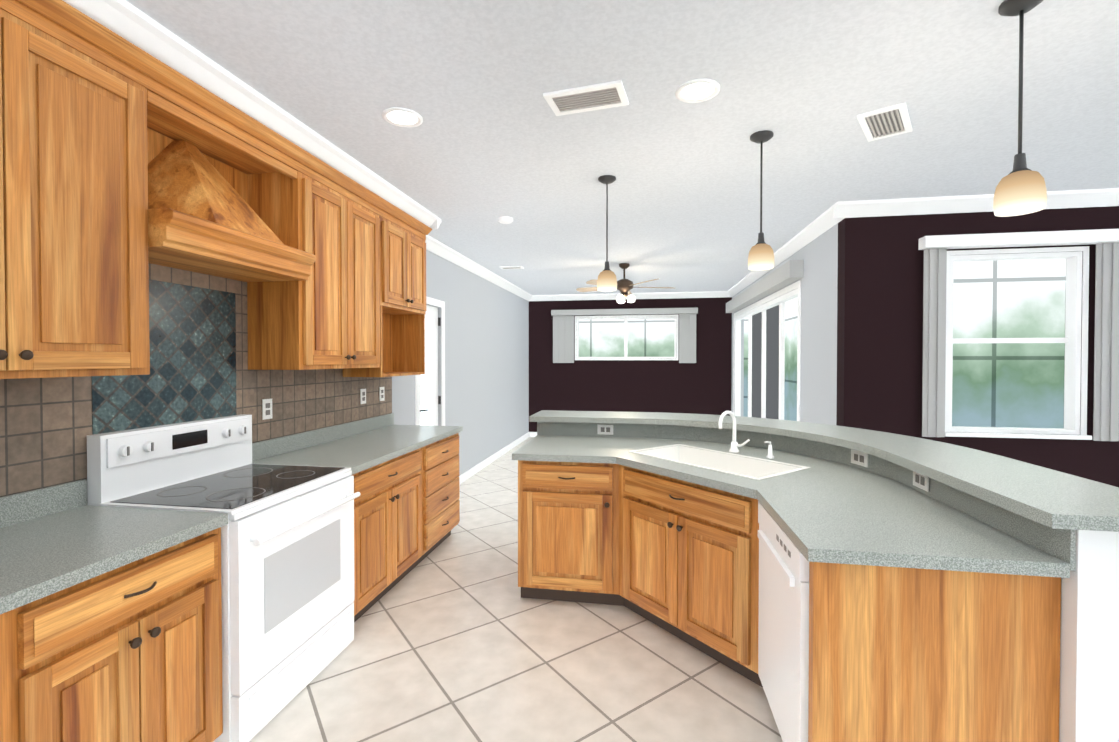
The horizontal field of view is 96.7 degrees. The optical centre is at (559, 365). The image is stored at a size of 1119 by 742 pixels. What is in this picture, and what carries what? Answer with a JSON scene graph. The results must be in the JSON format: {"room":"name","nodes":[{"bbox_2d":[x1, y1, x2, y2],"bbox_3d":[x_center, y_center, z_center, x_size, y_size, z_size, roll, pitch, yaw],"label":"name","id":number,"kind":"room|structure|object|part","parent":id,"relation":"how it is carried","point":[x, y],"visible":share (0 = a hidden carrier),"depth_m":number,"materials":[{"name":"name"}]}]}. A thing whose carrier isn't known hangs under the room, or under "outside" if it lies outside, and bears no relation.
{"room":"kitchen","nodes":[
{"label":"kitchen","id":0,"kind":"room"},
{"bbox_2d":[379,387,384,400],"bbox_3d":[-1.476,0.232,4.140,0.006,0.116,0.072,0,1,10],"label":"outlet","id":1,"kind":"object","parent":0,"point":[381,394],"visible":1,"depth_m":4.13,"materials":[{"name":"white plastic"}]},
{"bbox_2d":[392,250,528,475],"bbox_3d":[-1.647,0.088,3.690,0.150,2.700,12.160,0,1,10],"label":"wall","id":2,"kind":"structure","parent":0,"point":[487,365],"depth_m":6.58,"materials":[{"name":"grey paint"}]},
{"bbox_2d":[0,0,159,378],"bbox_3d":[-1.759,-0.520,1.458,0.336,1.115,0.879,0,1,10],"label":"upper cabinet","id":3,"kind":"object","parent":2,"relation":"attached to","point":[79,115],"depth_m":1.60,"materials":[{"name":"brown wood"}]},
{"bbox_2d":[0,413,393,526],"bbox_3d":[-1.831,0.491,2.013,0.014,0.100,4.680,0,1,10],"label":"backsplash","id":4,"kind":"structure","parent":2,"relation":"attached to","point":[23,505],"depth_m":1.92,"materials":[{"name":"grey stone"}]},
{"bbox_2d":[147,90,315,281],"bbox_3d":[-1.576,-0.747,2.288,0.420,0.587,0.820,0,1,10],"label":"wood range hood","id":5,"kind":"object","parent":2,"relation":"attached to","point":[204,217],"visible":0.75,"depth_m":2.19,"materials":[{"name":"brown wood"}]},
{"bbox_2d":[262,399,271,419],"bbox_3d":[-1.688,0.249,2.878,0.006,0.116,0.072,0,1,10],"label":"outlet","id":6,"kind":"object","parent":2,"relation":"attached to","point":[266,408],"visible":1,"depth_m":2.87,"materials":[{"name":"white plastic"}]},
{"bbox_2d":[240,156,383,371],"bbox_3d":[-1.480,-0.542,3.117,0.336,1.115,0.837,0,1,10],"label":"upper cabinet","id":7,"kind":"object","parent":2,"relation":"attached to","point":[333,318],"depth_m":2.83,"materials":[{"name":"brown wood"}]},
{"bbox_2d":[360,389,365,403],"bbox_3d":[-1.522,0.236,3.864,0.006,0.116,0.072,0,1,10],"label":"outlet","id":8,"kind":"object","parent":2,"relation":"attached to","point":[362,396],"visible":1,"depth_m":3.85,"materials":[{"name":"white plastic"}]},
{"bbox_2d":[384,208,429,315],"bbox_3d":[-1.348,-0.772,3.897,0.336,0.675,0.750,0,1,10],"label":"upper cabinet","id":9,"kind":"object","parent":2,"relation":"attached to","point":[404,243],"depth_m":3.84,"materials":[{"name":"brown wood"}]},
{"bbox_2d":[415,296,444,425],"bbox_3d":[-1.347,0.359,5.134,0.114,2.120,0.700,0,1,10],"label":"door","id":10,"kind":"structure","parent":2,"relation":"in","point":[428,399],"depth_m":5.28,"materials":[{"name":"white wood"}]},
{"bbox_2d":[425,235,534,300],"bbox_3d":[-0.981,-1.251,6.892,0.092,0.104,5.287,0,1,10],"label":"crown molding","id":11,"kind":"structure","parent":2,"relation":"attached to","point":[433,245],"depth_m":6.16,"materials":[{"name":"white"}]},
{"bbox_2d":[459,432,529,484],"bbox_3d":[-0.921,1.338,7.519,0.014,0.100,4.099,0,1,10],"label":"baseboard","id":12,"kind":"structure","parent":2,"relation":"attached to","point":[469,473],"depth_m":7.10,"materials":[{"name":"white wood"}]},
{"bbox_2d":[249,437,782,741],"bbox_3d":[2.372,1.497,3.033,8.300,0.100,12.160,0,1,10],"label":"floor","id":13,"kind":"structure","parent":0,"point":[457,638],"depth_m":2.37,"materials":[{"name":"tile"}]},
{"bbox_2d":[0,603,19,741],"bbox_3d":[-1.713,1.036,0.855,0.633,0.880,0.819,0,1,10],"label":"base cabinet","id":14,"kind":"object","parent":13,"relation":"on","point":[9,616],"depth_m":1.23,"materials":[{"name":"brown wood"}]},
{"bbox_2d":[20,523,227,741],"bbox_3d":[-1.592,1.026,1.575,0.633,0.880,0.643,0,1,10],"label":"base cabinet","id":15,"kind":"object","parent":13,"relation":"on","point":[110,624],"depth_m":1.50,"materials":[{"name":"brown wood"}]},
{"bbox_2d":[0,503,227,606],"bbox_3d":[-1.723,0.577,0.771,0.639,0.040,2.264,0,1,10],"label":"countertop","id":16,"kind":"structure","parent":15,"relation":"on","point":[46,552],"depth_m":1.56,"materials":[{"name":"grey stone"}]},
{"bbox_2d":[87,414,359,741],"bbox_3d":[-1.426,0.862,2.264,0.723,1.190,0.762,0,1,10],"label":"range","id":17,"kind":"object","parent":13,"relation":"on","point":[287,560],"visible":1,"depth_m":2.10,"materials":[{"name":"white metal"}]},
{"bbox_2d":[349,443,427,621],"bbox_3d":[-1.335,1.006,3.101,0.633,0.880,0.903,0,1,10],"label":"base cabinet","id":18,"kind":"object","parent":13,"relation":"on","point":[391,507],"depth_m":3.01,"materials":[{"name":"brown wood"}]},
{"bbox_2d":[253,423,462,470],"bbox_3d":[-1.271,0.541,3.459,0.639,0.040,1.644,0,1,10],"label":"countertop","id":19,"kind":"structure","parent":18,"relation":"on","point":[367,448],"depth_m":3.19,"materials":[{"name":"grey stone"}]},
{"bbox_2d":[428,431,460,554],"bbox_3d":[-1.201,0.996,3.901,0.633,0.880,0.720,0,1,10],"label":"base cabinet","id":20,"kind":"object","parent":13,"relation":"on","point":[443,454],"depth_m":3.83,"materials":[{"name":"brown wood"}]},
{"bbox_2d":[518,502,1118,741],"bbox_3d":[0.728,0.937,2.628,2.130,1.030,2.230,0,1,10],"label":"base cabinet","id":21,"kind":"object","parent":13,"relation":"on","point":[971,595],"depth_m":1.50,"materials":[{"name":"brown wood"}]},
{"bbox_2d":[597,424,612,434],"bbox_3d":[0.335,0.464,3.630,0.116,0.072,0.006,0,1,10],"label":"outlet","id":22,"kind":"object","parent":21,"relation":"attached to","point":[605,429],"visible":1,"depth_m":3.63,"materials":[{"name":"white plastic"}]},
{"bbox_2d":[758,501,808,741],"bbox_3d":[1.105,1.024,1.830,0.620,0.870,0.588,0,1,10],"label":"dishwasher","id":23,"kind":"object","parent":21,"relation":"in","point":[783,647],"visible":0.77,"depth_m":1.77,"materials":[{"name":"white metal"}]},
{"bbox_2d":[512,410,1118,533],"bbox_3d":[0.808,0.402,2.676,2.350,0.040,2.455,0,1,10],"label":"countertop","id":24,"kind":"structure","parent":21,"relation":"on","point":[650,460],"depth_m":2.50,"materials":[{"name":"grey stone"}]},
{"bbox_2d":[718,411,749,452],"bbox_3d":[1.041,0.395,2.992,0.185,0.256,0.140,0,1,10],"label":"faucet","id":25,"kind":"object","parent":24,"relation":"on","point":[735,445],"visible":0.98,"depth_m":3.01,"materials":[{"name":"white metal"}]},
{"bbox_2d":[764,441,773,458],"bbox_3d":[1.191,0.475,2.830,0.062,0.101,0.061,0,1,10],"label":"soap dispenser","id":26,"kind":"object","parent":24,"relation":"on","point":[770,455],"visible":0.98,"depth_m":2.83,"materials":[{"name":"white"}]},
{"bbox_2d":[851,449,867,466],"bbox_3d":[1.554,0.478,2.581,0.006,0.072,0.116,0,1,-8],"label":"outlet","id":27,"kind":"object","parent":21,"relation":"attached to","point":[860,458],"visible":0.95,"depth_m":2.58,"materials":[{"name":"white plastic"}]},
{"bbox_2d":[913,471,928,491],"bbox_3d":[1.534,0.484,2.115,0.006,0.072,0.116,0,1,10],"label":"outlet","id":28,"kind":"object","parent":21,"relation":"attached to","point":[920,481],"visible":0.88,"depth_m":2.10,"materials":[{"name":"white plastic"}]},
{"bbox_2d":[126,0,1118,294],"bbox_3d":[2.372,-1.303,2.995,8.300,0.100,12.160,0,1,10],"label":"ceiling","id":29,"kind":"structure","parent":0,"point":[480,150],"depth_m":2.39,"materials":[{"name":"white paint"}]},
{"bbox_2d":[63,0,440,235],"bbox_3d":[-1.453,-1.187,2.021,0.092,0.104,4.664,0,1,10],"label":"crown molding","id":30,"kind":"structure","parent":29,"relation":"attached to","point":[139,28],"depth_m":2.13,"materials":[{"name":"white"}]},
{"bbox_2d":[382,107,422,126],"bbox_3d":[-0.786,-1.241,2.493,0.196,0.010,0.196,0,1,10],"label":"recessed light","id":31,"kind":"object","parent":29,"relation":"in","point":[400,117],"visible":1,"depth_m":2.49,"materials":[{"name":"white"}]},
{"bbox_2d":[498,216,512,223],"bbox_3d":[-0.464,-1.252,4.285,0.130,0.036,0.130,0,1,10],"label":"recessed light","id":32,"kind":"object","parent":29,"relation":"attached to","point":[505,220],"visible":1,"depth_m":4.24,"materials":[{"name":"white plastic"}]},
{"bbox_2d":[499,266,523,268],"bbox_3d":[-0.630,-1.294,6.553,0.300,0.012,0.150,0,1,10],"label":"ceiling vent","id":33,"kind":"object","parent":29,"relation":"in","point":[511,267],"visible":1,"depth_m":6.51,"materials":[{"name":"white"}]},
{"bbox_2d":[543,80,628,115],"bbox_3d":[0.126,-1.237,2.309,0.360,0.012,0.200,0,1,18],"label":"ceiling vent","id":34,"kind":"object","parent":29,"relation":"in","point":[612,94],"visible":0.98,"depth_m":2.30,"materials":[{"name":"white metal"}]},
{"bbox_2d":[597,175,616,291],"bbox_3d":[0.319,-0.882,3.336,0.135,0.749,0.135,0,1,10],"label":"pendant light","id":35,"kind":"object","parent":29,"relation":"hanging from","point":[606,179],"depth_m":3.30,"materials":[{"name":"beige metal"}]},
{"bbox_3d":[0.319,-0.572,3.341,0.135,0.130,0.135,0,1,10],"label":"pendant light shade","id":36,"kind":"part","parent":35,"relation":"part of","materials":[{"name":"beige glass"}]},
{"bbox_2d":[576,263,674,303],"bbox_3d":[0.836,-1.050,6.392,1.286,0.494,1.238,0,1,10],"label":"ceiling fan","id":37,"kind":"object","parent":29,"relation":"hanging from","point":[624,286],"visible":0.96,"depth_m":6.29,"materials":[{"name":"brown metal"}]},
{"bbox_2d":[675,78,719,102],"bbox_3d":[0.623,-1.238,2.246,0.196,0.010,0.196,0,1,10],"label":"recessed light","id":38,"kind":"object","parent":29,"relation":"in","point":[698,90],"visible":1,"depth_m":2.24,"materials":[{"name":"white"}]},
{"bbox_2d":[748,130,773,270],"bbox_3d":[1.094,-0.888,2.699,0.135,0.719,0.135,0,1,10],"label":"pendant light","id":39,"kind":"object","parent":29,"relation":"hanging from","point":[761,137],"depth_m":2.67,"materials":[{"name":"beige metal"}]},
{"bbox_3d":[1.094,-0.594,2.703,0.135,0.130,0.135,0,1,10],"label":"pendant light shade","id":40,"kind":"part","parent":39,"relation":"part of","materials":[{"name":"beige glass"}]},
{"bbox_2d":[857,102,911,141],"bbox_3d":[1.667,-1.240,2.547,0.200,0.012,0.360,1,1,40],"label":"ceiling vent","id":41,"kind":"object","parent":29,"relation":"in","point":[889,121],"visible":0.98,"depth_m":2.53,"materials":[{"name":"white metal"}]},
{"bbox_2d":[993,0,1046,216],"bbox_3d":[1.562,-0.880,1.687,0.135,0.709,0.135,0,1,10],"label":"pendant light","id":42,"kind":"object","parent":29,"relation":"hanging from","point":[1020,8],"depth_m":1.67,"materials":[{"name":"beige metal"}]},
{"bbox_3d":[1.562,-0.590,1.691,0.135,0.130,0.135,0,1,10],"label":"pendant light shade","id":43,"kind":"part","parent":42,"relation":"part of","materials":[{"name":"beige glass"}]},
{"bbox_2d":[529,297,731,431],"bbox_3d":[1.258,0.014,9.290,3.720,2.700,0.150,0,1,10],"label":"wall","id":44,"kind":"structure","parent":0,"point":[702,384],"depth_m":9.19,"materials":[{"name":"black paint"}]},
{"bbox_2d":[530,432,536,436],"bbox_3d":[1.258,1.315,9.224,3.688,0.100,0.014,0,1,10],"label":"baseboard","id":45,"kind":"structure","parent":44,"relation":"attached to","point":[532,434],"depth_m":9.51,"materials":[{"name":"white wood"}]},
{"bbox_2d":[551,308,697,315],"bbox_3d":[1.166,-0.995,9.155,2.660,0.100,0.118,0,1,10],"label":"window valance","id":46,"kind":"object","parent":44,"relation":"attached to","point":[645,311],"visible":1,"depth_m":9.10,"materials":[{"name":"grey fabric"}]},
{"bbox_2d":[553,316,573,362],"bbox_3d":[0.073,-0.500,9.354,0.400,0.885,0.024,0,1,10],"label":"window curtain","id":47,"kind":"object","parent":46,"relation":"hanging from","point":[563,339],"depth_m":9.35,"materials":[{"name":"grey fabric"}]},
{"bbox_2d":[679,314,695,362],"bbox_3d":[2.312,-0.495,8.978,0.300,0.885,0.024,0,1,10],"label":"window curtain","id":48,"kind":"object","parent":46,"relation":"hanging from","point":[687,322],"depth_m":8.97,"materials":[{"name":"grey fabric"}]},
{"bbox_2d":[575,315,677,359],"bbox_3d":[1.233,-0.521,9.256,1.900,0.830,0.112,0,1,10],"label":"window","id":49,"kind":"structure","parent":44,"relation":"in","point":[624,317],"depth_m":9.26,"materials":[{"name":"white"}]},
{"bbox_2d":[535,291,726,300],"bbox_3d":[1.238,-1.281,9.152,3.480,0.104,0.092,0,1,10],"label":"crown molding","id":50,"kind":"structure","parent":44,"relation":"attached to","point":[713,294],"depth_m":9.10,"materials":[{"name":"white wood"}]},
{"bbox_2d":[731,223,837,424],"bbox_3d":[2.759,0.050,6.549,0.150,2.700,5.059,0,1,10],"label":"wall","id":51,"kind":"structure","parent":0,"point":[818,370],"depth_m":4.52,"materials":[{"name":"grey paint"}]},
{"bbox_2d":[726,260,803,312],"bbox_3d":[2.666,-0.989,6.834,0.128,0.170,3.880,0,1,10],"label":"valance","id":52,"kind":"object","parent":51,"relation":"attached to","point":[787,273],"visible":1,"depth_m":5.79,"materials":[{"name":"grey"}]},
{"bbox_2d":[733,280,800,420],"bbox_3d":[2.769,0.257,6.833,0.102,2.280,3.720,0,1,10],"label":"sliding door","id":53,"kind":"structure","parent":51,"relation":"in","point":[772,299],"depth_m":6.78,"materials":[{"name":"white plastic"}]},
{"bbox_2d":[727,201,846,296],"bbox_3d":[2.605,-1.244,6.357,0.092,0.104,5.152,0,1,10],"label":"crown molding","id":54,"kind":"structure","parent":51,"relation":"attached to","point":[837,212],"depth_m":4.75,"materials":[{"name":"white wood"}]},
{"bbox_2d":[836,206,1118,486],"bbox_3d":[4.363,0.089,3.637,4.280,2.700,0.150,0,1,10],"label":"wall","id":55,"kind":"structure","parent":0,"point":[880,321],"depth_m":3.84,"materials":[{"name":"black paint"}]},
{"bbox_2d":[847,188,1118,217],"bbox_3d":[4.343,-1.206,3.499,4.279,0.104,0.092,0,1,10],"label":"crown molding","id":56,"kind":"structure","parent":55,"relation":"attached to","point":[1106,197],"depth_m":3.72,"materials":[{"name":"white"}]},
{"bbox_2d":[945,246,1091,439],"bbox_3d":[3.398,-0.168,3.745,0.950,1.410,0.150,0,1,10],"label":"window","id":57,"kind":"structure","parent":55,"relation":"in","point":[1076,356],"depth_m":3.71,"materials":[{"name":"white plastic"}]},
{"bbox_2d":[918,229,1118,249],"bbox_3d":[3.385,-0.929,3.660,1.300,0.085,0.098,0,1,10],"label":"window valance","id":58,"kind":"object","parent":55,"relation":"attached to","point":[1042,238],"visible":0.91,"depth_m":3.63,"materials":[{"name":"white"}]},
{"bbox_2d":[922,248,946,436],"bbox_3d":[2.832,-0.173,3.758,0.150,1.420,0.024,0,1,10],"label":"window curtain","id":59,"kind":"object","parent":58,"relation":"hanging from","point":[935,260],"depth_m":3.75,"materials":[{"name":"grey fabric"}]},
{"bbox_2d":[1093,242,1118,440],"bbox_3d":[3.936,-0.170,3.572,0.150,1.420,0.024,0,1,10],"label":"window curtain","id":60,"kind":"object","parent":58,"relation":"hanging from","point":[1106,391],"depth_m":3.57,"materials":[{"name":"grey fabric"}]},
{"label":"outside","id":61,"kind":"structure","parent":0,"visible":0},
{"bbox_2d":[778,297,797,420],"bbox_3d":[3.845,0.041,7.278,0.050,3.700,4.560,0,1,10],"label":"slider","id":62,"kind":"object","parent":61,"point":[790,385],"depth_m":8.77,"materials":[{"name":"clear glass"}]},
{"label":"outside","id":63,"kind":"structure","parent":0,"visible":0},
{"bbox_2d":[579,317,747,416],"bbox_3d":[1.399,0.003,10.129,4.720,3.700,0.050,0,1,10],"label":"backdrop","id":64,"kind":"structure","parent":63,"point":[646,338],"depth_m":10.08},
{"bbox_2d":[952,259,1065,427],"bbox_3d":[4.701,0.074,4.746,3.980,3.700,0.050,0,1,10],"label":"window glass","id":65,"kind":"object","parent":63,"point":[1018,385],"depth_m":4.78,"materials":[{"name":"clear glass"}]}
]}

